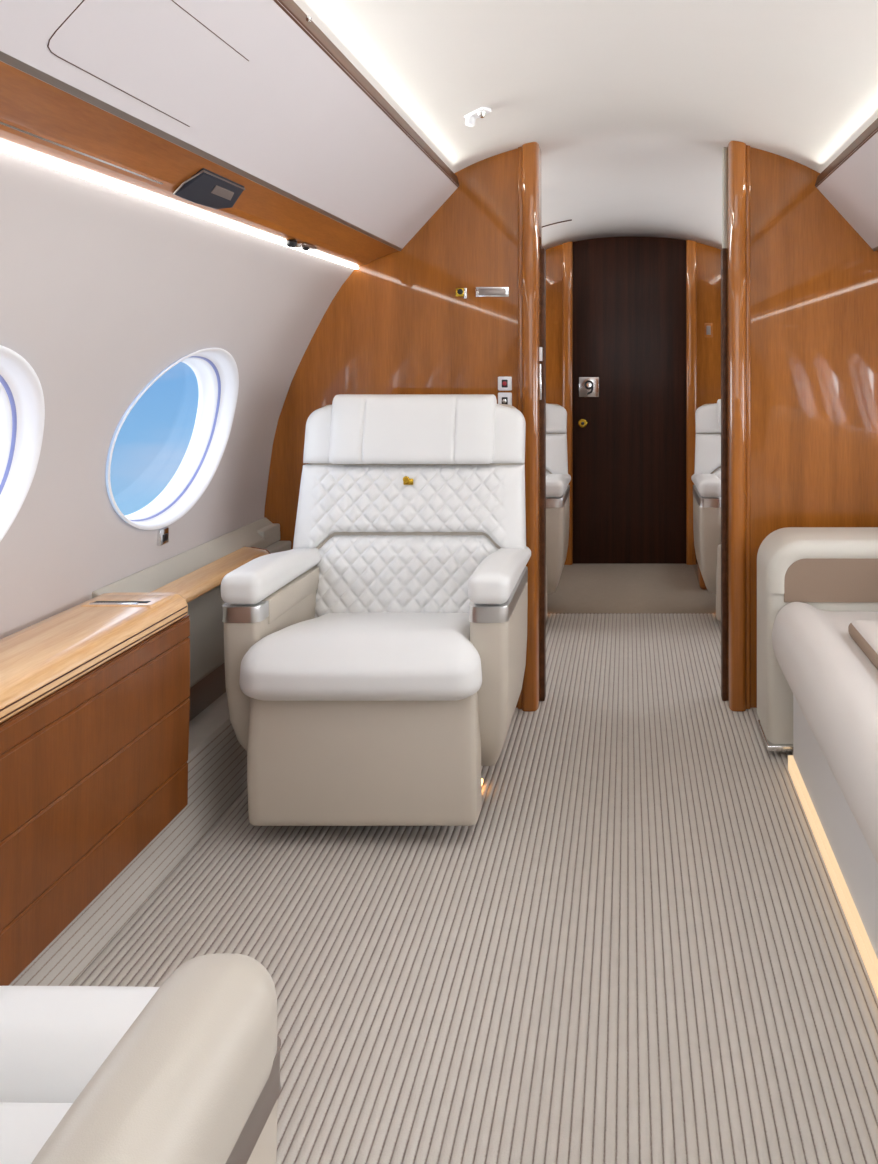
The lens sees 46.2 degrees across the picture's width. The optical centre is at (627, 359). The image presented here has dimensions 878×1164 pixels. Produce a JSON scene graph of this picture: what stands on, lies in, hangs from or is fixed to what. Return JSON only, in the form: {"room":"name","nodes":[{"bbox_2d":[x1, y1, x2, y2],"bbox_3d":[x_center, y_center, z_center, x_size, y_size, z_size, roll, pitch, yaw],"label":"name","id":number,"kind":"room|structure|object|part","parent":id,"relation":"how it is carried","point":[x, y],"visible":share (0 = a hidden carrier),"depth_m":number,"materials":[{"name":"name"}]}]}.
{"room":"aircraft cabin","nodes":[
{"label":"aircraft cabin","id":0,"kind":"room"},
{"bbox_2d":[0,142,354,638],"bbox_3d":[-1.028,0.403,1.675,0.330,1.455,7.750,0,0,0],"label":"wall","id":1,"kind":"structure","parent":0,"point":[103,289],"depth_m":2.08,"materials":[{"name":"plastic"}]},
{"bbox_2d":[0,345,44,541],"bbox_3d":[-1.148,0.195,1.585,0.217,0.452,0.658,0,0,0],"label":"window","id":2,"kind":"structure","parent":1,"relation":"in","point":[22,406],"depth_m":1.87,"materials":[{"name":"plastic"}]},
{"bbox_2d":[0,592,189,985],"bbox_3d":[-1.072,0.749,0.657,0.213,0.486,3.115,0,0,0],"label":"cabinet","id":3,"kind":"object","parent":1,"relation":"attached to","point":[95,693],"visible":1,"depth_m":1.80,"materials":[{"name":"brown wood"}]},
{"bbox_3d":[-1.070,0.509,2.081,0.100,0.006,0.010,0,0,0],"label":"chrome pull","id":4,"kind":"part","parent":3,"relation":"part of","materials":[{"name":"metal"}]},
{"bbox_2d":[9,692,246,985],"bbox_3d":[-1.099,1.041,0.524,0.182,0.186,5.449,0,0,0],"label":"baseboard","id":5,"kind":"structure","parent":1,"relation":"attached to","point":[217,762],"depth_m":2.19,"materials":[{"name":"carpet"}]},
{"bbox_2d":[157,527,168,545],"bbox_3d":[-1.173,0.445,2.522,0.014,0.040,0.045,0,0,0],"label":"wall socket","id":6,"kind":"object","parent":1,"relation":"attached to","point":[163,534],"visible":1,"depth_m":2.51,"materials":[{"name":"metal"}]},
{"bbox_2d":[106,348,238,529],"bbox_3d":[-1.148,0.195,2.515,0.217,0.452,0.658,0,0,0],"label":"window","id":7,"kind":"structure","parent":1,"relation":"in","point":[215,370],"depth_m":2.73,"materials":[{"name":"plastic"}]},
{"bbox_2d":[0,142,357,268],"bbox_3d":[-0.882,-0.299,0.823,0.014,0.008,4.846,0,0,0],"label":"light","id":8,"kind":"object","parent":1,"relation":"attached to","point":[5,148],"visible":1,"depth_m":1.79,"materials":[{"name":"white"}]},
{"bbox_2d":[92,517,290,687],"bbox_3d":[-1.141,0.672,2.727,0.098,0.323,1.042,0,0,0],"label":"panel","id":9,"kind":"object","parent":1,"relation":"attached to","point":[206,637],"visible":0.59,"depth_m":2.62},
{"bbox_2d":[152,545,270,602],"bbox_3d":[-1.090,0.565,2.572,0.080,0.040,0.735,0,0,0],"label":"ledge","id":10,"kind":"object","parent":9,"relation":"attached to","point":[208,577],"visible":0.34,"depth_m":2.58,"materials":[{"name":"brown wood"}]},
{"bbox_3d":[-1.134,0.710,2.732,0.083,0.248,1.031,0,0,0],"label":"panel","id":11,"kind":"part","parent":9,"relation":"part of","materials":[{"name":"beige leather"}]},
{"bbox_2d":[0,61,397,265],"bbox_3d":[-0.812,-0.337,0.825,0.146,0.066,4.849,0,0,0],"label":"wood trim panel","id":12,"kind":"object","parent":1,"relation":"attached to","point":[37,117],"visible":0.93,"depth_m":1.64,"materials":[{"name":"brown wood"}]},
{"bbox_2d":[173,168,244,208],"bbox_3d":[-0.806,-0.328,1.942,0.082,0.043,0.274,0,0,0],"label":"light","id":13,"kind":"object","parent":12,"relation":"attached to","point":[207,188],"visible":1,"depth_m":1.91,"materials":[{"name":"plastic"}]},
{"bbox_2d":[286,239,316,250],"bbox_3d":[-0.860,-0.299,2.632,0.028,0.024,0.177,0,0,0],"label":"air gasper","id":14,"kind":"object","parent":12,"relation":"attached to","point":[292,243],"visible":0.99,"depth_m":2.60,"materials":[{"name":"black plastic"}]},
{"bbox_2d":[189,662,225,721],"bbox_3d":[-1.160,0.895,2.732,0.020,0.130,1.031,0,0,0],"label":"panel","id":15,"kind":"object","parent":1,"relation":"attached to","point":[211,687],"visible":0.04,"depth_m":2.73,"materials":[{"name":"wood"}]},
{"bbox_2d":[72,564,877,1163],"bbox_3d":[0.030,1.145,1.700,2.460,0.031,7.800,0,0,0],"label":"floor","id":16,"kind":"structure","parent":0,"point":[640,946],"depth_m":1.94,"materials":[{"name":"carpet"}]},
{"bbox_2d":[0,953,280,1163],"bbox_3d":[-0.627,0.615,0.614,0.677,1.030,0.883,0,0,0],"label":"armchair","id":17,"kind":"object","parent":16,"relation":"on","point":[185,1069],"visible":1,"depth_m":0.77,"materials":[{"name":"beige leather"}]},
{"bbox_2d":[0,1102,72,1163],"bbox_3d":[-0.628,0.717,0.675,0.559,0.167,0.520,0,0,0],"label":"seat cushion","id":18,"kind":"object","parent":17,"relation":"on","point":[25,1127],"depth_m":0.83,"materials":[{"name":"beige leather"}]},
{"bbox_3d":[-0.339,0.807,0.615,0.092,0.395,0.480,0,0,0],"label":"armrest","id":19,"kind":"part","parent":17,"relation":"part of","materials":[{"name":"beige leather"}]},
{"bbox_2d":[221,394,530,825],"bbox_3d":[-0.615,0.615,2.631,0.678,1.030,0.763,0,0,0],"label":"armchair","id":20,"kind":"object","parent":16,"relation":"on","point":[375,663],"visible":1,"depth_m":2.37,"materials":[{"name":"white leather"}]},
{"bbox_3d":[-0.904,0.807,2.570,0.092,0.395,0.480,0,0,0],"label":"armrest","id":21,"kind":"part","parent":20,"relation":"part of","materials":[{"name":"beige leather"}]},
{"bbox_2d":[239,612,481,700],"bbox_3d":[-0.615,0.717,2.510,0.559,0.167,0.520,0,0,0],"label":"seat cushion","id":22,"kind":"object","parent":20,"relation":"on","point":[287,656],"depth_m":2.28,"materials":[{"name":"beige leather"}]},
{"bbox_3d":[-0.615,0.612,2.789,0.528,0.237,0.124,0,0,0],"label":"lumbar panel","id":23,"kind":"part","parent":20,"relation":"part of","materials":[{"name":"beige leather"}]},
{"bbox_3d":[-0.615,0.416,2.839,0.652,0.231,0.119,0,0,0],"label":"panel","id":24,"kind":"part","parent":20,"relation":"part of","materials":[{"name":"beige leather"}]},
{"bbox_3d":[-0.615,0.209,2.889,0.632,0.174,0.102,0,0,0],"label":"wing panel","id":25,"kind":"part","parent":20,"relation":"part of","materials":[{"name":"beige leather"}]},
{"bbox_3d":[-0.326,0.807,2.570,0.092,0.395,0.480,0,0,0],"label":"armrest","id":26,"kind":"part","parent":20,"relation":"part of","materials":[{"name":"beige leather"}]},
{"bbox_2d":[546,403,570,616],"bbox_3d":[-0.605,0.657,4.451,0.678,0.945,0.763,0,0,0],"label":"armchair","id":27,"kind":"object","parent":16,"relation":"on","point":[558,478],"visible":0.19,"depth_m":4.25,"materials":[{"name":"white leather"}]},
{"bbox_3d":[-0.605,0.273,4.708,0.632,0.140,0.102,0,0,0],"label":"wing panel","id":28,"kind":"part","parent":27,"relation":"part of","materials":[{"name":"beige leather"}]},
{"bbox_3d":[-0.605,0.439,4.658,0.652,0.186,0.114,0,0,0],"label":"panel","id":29,"kind":"part","parent":27,"relation":"part of","materials":[{"name":"beige leather"}]},
{"bbox_3d":[-0.316,0.807,4.390,0.092,0.395,0.480,0,0,0],"label":"armrest","id":30,"kind":"part","parent":27,"relation":"part of","materials":[{"name":"beige leather"}]},
{"bbox_2d":[692,542,706,588],"bbox_3d":[0.486,1.059,5.200,0.268,0.138,0.600,0,0,0],"label":"plinth","id":31,"kind":"object","parent":16,"relation":"on","point":[702,585],"visible":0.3,"depth_m":5.07,"materials":[{"name":"brown wood"}]},
{"bbox_2d":[691,399,720,620],"bbox_3d":[0.635,0.657,4.451,0.678,0.945,0.763,0,0,0],"label":"armchair","id":32,"kind":"object","parent":16,"relation":"on","point":[706,478],"visible":0.22,"depth_m":4.24,"materials":[{"name":"white leather"}]},
{"bbox_3d":[0.635,0.273,4.708,0.632,0.140,0.102,0,0,0],"label":"wing panel","id":33,"kind":"part","parent":32,"relation":"part of","materials":[{"name":"beige leather"}]},
{"bbox_3d":[0.346,0.807,4.390,0.092,0.395,0.480,0,0,0],"label":"armrest","id":34,"kind":"part","parent":32,"relation":"part of","materials":[{"name":"beige leather"}]},
{"bbox_3d":[0.635,0.439,4.658,0.652,0.186,0.114,0,0,0],"label":"panel","id":35,"kind":"part","parent":32,"relation":"part of","materials":[{"name":"beige leather"}]},
{"bbox_3d":[0.635,0.615,4.609,0.528,0.230,0.116,0,0,0],"label":"lumbar panel","id":36,"kind":"part","parent":32,"relation":"part of","materials":[{"name":"beige leather"}]},
{"bbox_2d":[757,527,877,958],"bbox_3d":[0.772,0.730,1.113,0.752,0.800,4.025,0,0,0],"label":"divan","id":37,"kind":"object","parent":16,"relation":"on","point":[817,587],"visible":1,"depth_m":2.49,"materials":[{"name":"leather"}]},
{"bbox_3d":[0.769,0.808,2.987,0.742,0.583,0.275,0,0,0],"label":"arm","id":38,"kind":"part","parent":37,"relation":"part of","materials":[{"name":"grey leather"}]},
{"bbox_3d":[0.787,0.627,2.862,0.686,0.126,0.036,0,0,0],"label":"inset panel","id":39,"kind":"part","parent":37,"relation":"part of","materials":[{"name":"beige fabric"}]},
{"bbox_2d":[788,755,877,997],"bbox_3d":[0.456,1.110,0.980,0.029,0.040,3.560,0,0,0],"label":"strip light","id":40,"kind":"object","parent":37,"relation":"attached to","point":[865,948],"visible":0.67,"depth_m":2.11,"materials":[{"name":"yellow"}]},
{"bbox_3d":[0.786,0.953,0.920,0.668,0.275,3.640,0,0,0],"label":"panel","id":41,"kind":"part","parent":37,"relation":"part of","materials":[{"name":"beige leather"}]},
{"bbox_2d":[852,619,877,653],"bbox_3d":[0.793,0.676,2.190,0.443,0.036,0.764,0,0,0],"label":"cushion","id":42,"kind":"object","parent":37,"relation":"on","point":[864,631],"depth_m":2.45,"materials":[{"name":"leather"}]},
{"bbox_2d":[264,147,877,707],"bbox_3d":[0.030,0.214,3.275,2.448,1.832,0.050,0,0,0],"label":"wall","id":43,"kind":"structure","parent":0,"point":[814,278],"depth_m":3.25,"materials":[{"name":"brown wood"}]},
{"bbox_2d":[456,288,466,298],"bbox_3d":[-0.540,-0.216,3.241,0.037,0.036,0.018,0,0,0],"label":"sensor","id":44,"kind":"object","parent":43,"relation":"attached to","point":[460,292],"visible":1,"depth_m":3.24,"materials":[{"name":"gold metal"}]},
{"bbox_2d":[476,287,508,296],"bbox_3d":[-0.440,-0.221,3.246,0.107,0.032,0.008,0,0,0],"label":"sign","id":45,"kind":"object","parent":43,"relation":"attached to","point":[480,291],"visible":1,"depth_m":3.24,"materials":[{"name":"metal"}]},
{"bbox_2d":[498,377,511,390],"bbox_3d":[-0.400,0.076,3.243,0.046,0.046,0.014,0,0,0],"label":"wall switch","id":46,"kind":"object","parent":43,"relation":"attached to","point":[504,383],"visible":1,"depth_m":3.24,"materials":[{"name":"plastic"}]},
{"bbox_2d":[498,393,511,404],"bbox_3d":[-0.400,0.133,3.243,0.046,0.055,0.014,0,0,0],"label":"wall switch","id":47,"kind":"object","parent":43,"relation":"attached to","point":[503,398],"visible":0.7,"depth_m":3.24,"materials":[{"name":"plastic"}]},
{"bbox_2d":[518,147,521,708],"bbox_3d":[-0.349,0.218,3.264,0.018,1.824,0.052,0,0,0],"label":"trim","id":48,"kind":"structure","parent":43,"relation":"attached to","point":[519,148],"depth_m":3.24,"materials":[{"name":"brown wood"}]},
{"bbox_2d":[522,142,541,710],"bbox_3d":[-0.318,0.213,3.308,0.056,1.835,0.185,0,0,0],"label":"trim","id":49,"kind":"structure","parent":43,"relation":"attached to","point":[531,152],"depth_m":3.22,"materials":[{"name":"brown wood"}]},
{"bbox_2d":[539,364,541,399],"bbox_3d":[-0.285,0.071,3.256,0.008,0.117,0.012,0,0,0],"label":"handle","id":50,"kind":"object","parent":43,"relation":"attached to","point":[540,365],"visible":1,"depth_m":3.25,"materials":[{"name":"metal"}]},
{"bbox_2d":[539,347,541,360],"bbox_3d":[-0.285,-0.019,3.265,0.009,0.046,0.030,0,0,0],"label":"door latch","id":51,"kind":"object","parent":43,"relation":"in","point":[540,348],"depth_m":3.25,"materials":[{"name":"metal"}]},
{"bbox_2d":[540,248,545,700],"bbox_3d":[-0.284,0.380,3.335,0.016,1.500,0.050,0,0,0],"label":"trim","id":52,"kind":"structure","parent":43,"relation":"attached to","point":[542,250],"depth_m":3.31,"materials":[{"name":"brown wood"}]},
{"bbox_2d":[721,248,726,700],"bbox_3d":[0.320,0.380,3.335,0.016,1.500,0.050,0,0,0],"label":"trim","id":53,"kind":"structure","parent":43,"relation":"attached to","point":[724,250],"depth_m":3.31,"materials":[{"name":"brown wood"}]},
{"bbox_2d":[722,147,726,248],"bbox_3d":[0.322,-0.537,3.335,0.012,0.335,0.050,0,0,0],"label":"trim","id":54,"kind":"structure","parent":43,"relation":"attached to","point":[724,151],"depth_m":3.31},
{"bbox_2d":[727,141,745,710],"bbox_3d":[0.356,0.211,3.308,0.057,1.839,0.185,0,0,0],"label":"trim","id":55,"kind":"structure","parent":43,"relation":"attached to","point":[736,150],"depth_m":3.22,"materials":[{"name":"brown wood"}]},
{"bbox_2d":[746,145,749,708],"bbox_3d":[0.389,0.216,3.264,0.018,1.829,0.052,0,0,0],"label":"trim","id":56,"kind":"structure","parent":43,"relation":"attached to","point":[747,146],"depth_m":3.24,"materials":[{"name":"brown wood"}]},
{"bbox_2d":[293,0,877,249],"bbox_3d":[0.030,-0.632,1.700,1.331,0.220,7.800,0,0,0],"label":"ceiling","id":57,"kind":"structure","parent":0,"point":[631,108],"depth_m":2.52,"materials":[{"name":"plastic"}]},
{"bbox_2d":[0,0,458,250],"bbox_3d":[-0.679,-0.475,0.825,0.282,0.245,4.849,0,0,0],"label":"bin","id":58,"kind":"object","parent":57,"relation":"attached to","point":[254,89],"visible":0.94,"depth_m":1.69,"materials":[{"name":"plastic"}]},
{"bbox_3d":[-0.557,-0.577,0.825,0.019,0.042,4.849,0,0,0],"label":"dark trim","id":59,"kind":"part","parent":58,"relation":"part of","materials":[{"name":"brown wood"}]},
{"bbox_2d":[464,107,491,126],"bbox_3d":[-0.411,-0.661,2.720,0.070,0.048,0.040,0,0,32],"label":"ceiling spotlight","id":60,"kind":"object","parent":57,"relation":"attached to","point":[481,112],"visible":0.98,"depth_m":2.71,"materials":[{"name":"plastic"}]},
{"bbox_3d":[-0.410,-0.673,2.720,0.068,0.025,0.040,0,0,32],"label":"mounting plate","id":61,"kind":"part","parent":60,"relation":"part of","materials":[{"name":"plastic"}]},
{"bbox_2d":[542,219,571,227],"bbox_3d":[-0.348,-0.641,4.720,0.166,0.047,0.005,0,0,0],"label":"ceiling slot","id":62,"kind":"object","parent":57,"relation":"attached to","point":[571,219],"visible":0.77,"depth_m":4.72,"materials":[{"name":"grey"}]},
{"bbox_2d":[815,118,877,250],"bbox_3d":[0.744,-0.475,0.825,0.272,0.245,4.849,0,0,0],"label":"bin","id":63,"kind":"object","parent":57,"relation":"attached to","point":[849,183],"visible":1,"depth_m":2.94,"materials":[{"name":"plastic"}]},
{"bbox_3d":[0.617,-0.577,0.825,0.019,0.042,4.849,0,0,0],"label":"dark trim","id":64,"kind":"part","parent":63,"relation":"part of","materials":[{"name":"brown wood"}]},
{"bbox_2d":[546,243,720,408],"bbox_3d":[0.030,0.234,5.575,2.448,1.792,0.050,0,0,0],"label":"wall","id":65,"kind":"structure","parent":0,"point":[708,257],"depth_m":5.55,"materials":[{"name":"brown wood"}]},
{"bbox_2d":[563,241,572,564],"bbox_3d":[-0.334,0.237,5.550,0.056,1.786,0.080,0,0,0],"label":"trim","id":66,"kind":"structure","parent":65,"relation":"attached to","point":[568,246],"depth_m":5.51,"materials":[{"name":"brown wood"}]},
{"bbox_2d":[573,236,685,563],"bbox_3d":[0.008,0.220,5.554,0.636,1.820,0.072,0,0,0],"label":"door","id":67,"kind":"structure","parent":65,"relation":"in","point":[629,292],"depth_m":5.54,"materials":[{"name":"brown wood"}]},
{"bbox_3d":[-0.250,0.350,5.533,0.047,0.047,0.026,0,0,0],"label":"lock knob","id":68,"kind":"part","parent":67,"relation":"part of","materials":[{"name":"gold metal"}]},
{"bbox_3d":[-0.216,0.150,5.542,0.112,0.112,0.009,0,0,0],"label":"latch plate","id":69,"kind":"part","parent":67,"relation":"part of","materials":[{"name":"metal"}]},
{"bbox_3d":[-0.216,0.153,5.532,0.052,0.081,0.011,0,0,0],"label":"latch lever","id":70,"kind":"part","parent":67,"relation":"part of","materials":[{"name":"black plastic"}]},
{"bbox_2d":[686,240,696,564],"bbox_3d":[0.351,0.233,5.550,0.058,1.794,0.080,0,0,0],"label":"trim","id":71,"kind":"structure","parent":65,"relation":"attached to","point":[691,246],"depth_m":5.51,"materials":[{"name":"brown wood"}]},
{"bbox_2d":[705,323,711,336],"bbox_3d":[0.447,-0.165,5.545,0.043,0.080,0.009,0,0,0],"label":"outlet plate","id":72,"kind":"object","parent":65,"relation":"attached to","point":[708,326],"visible":1,"depth_m":5.54,"materials":[{"name":"silver metal"}]}
]}

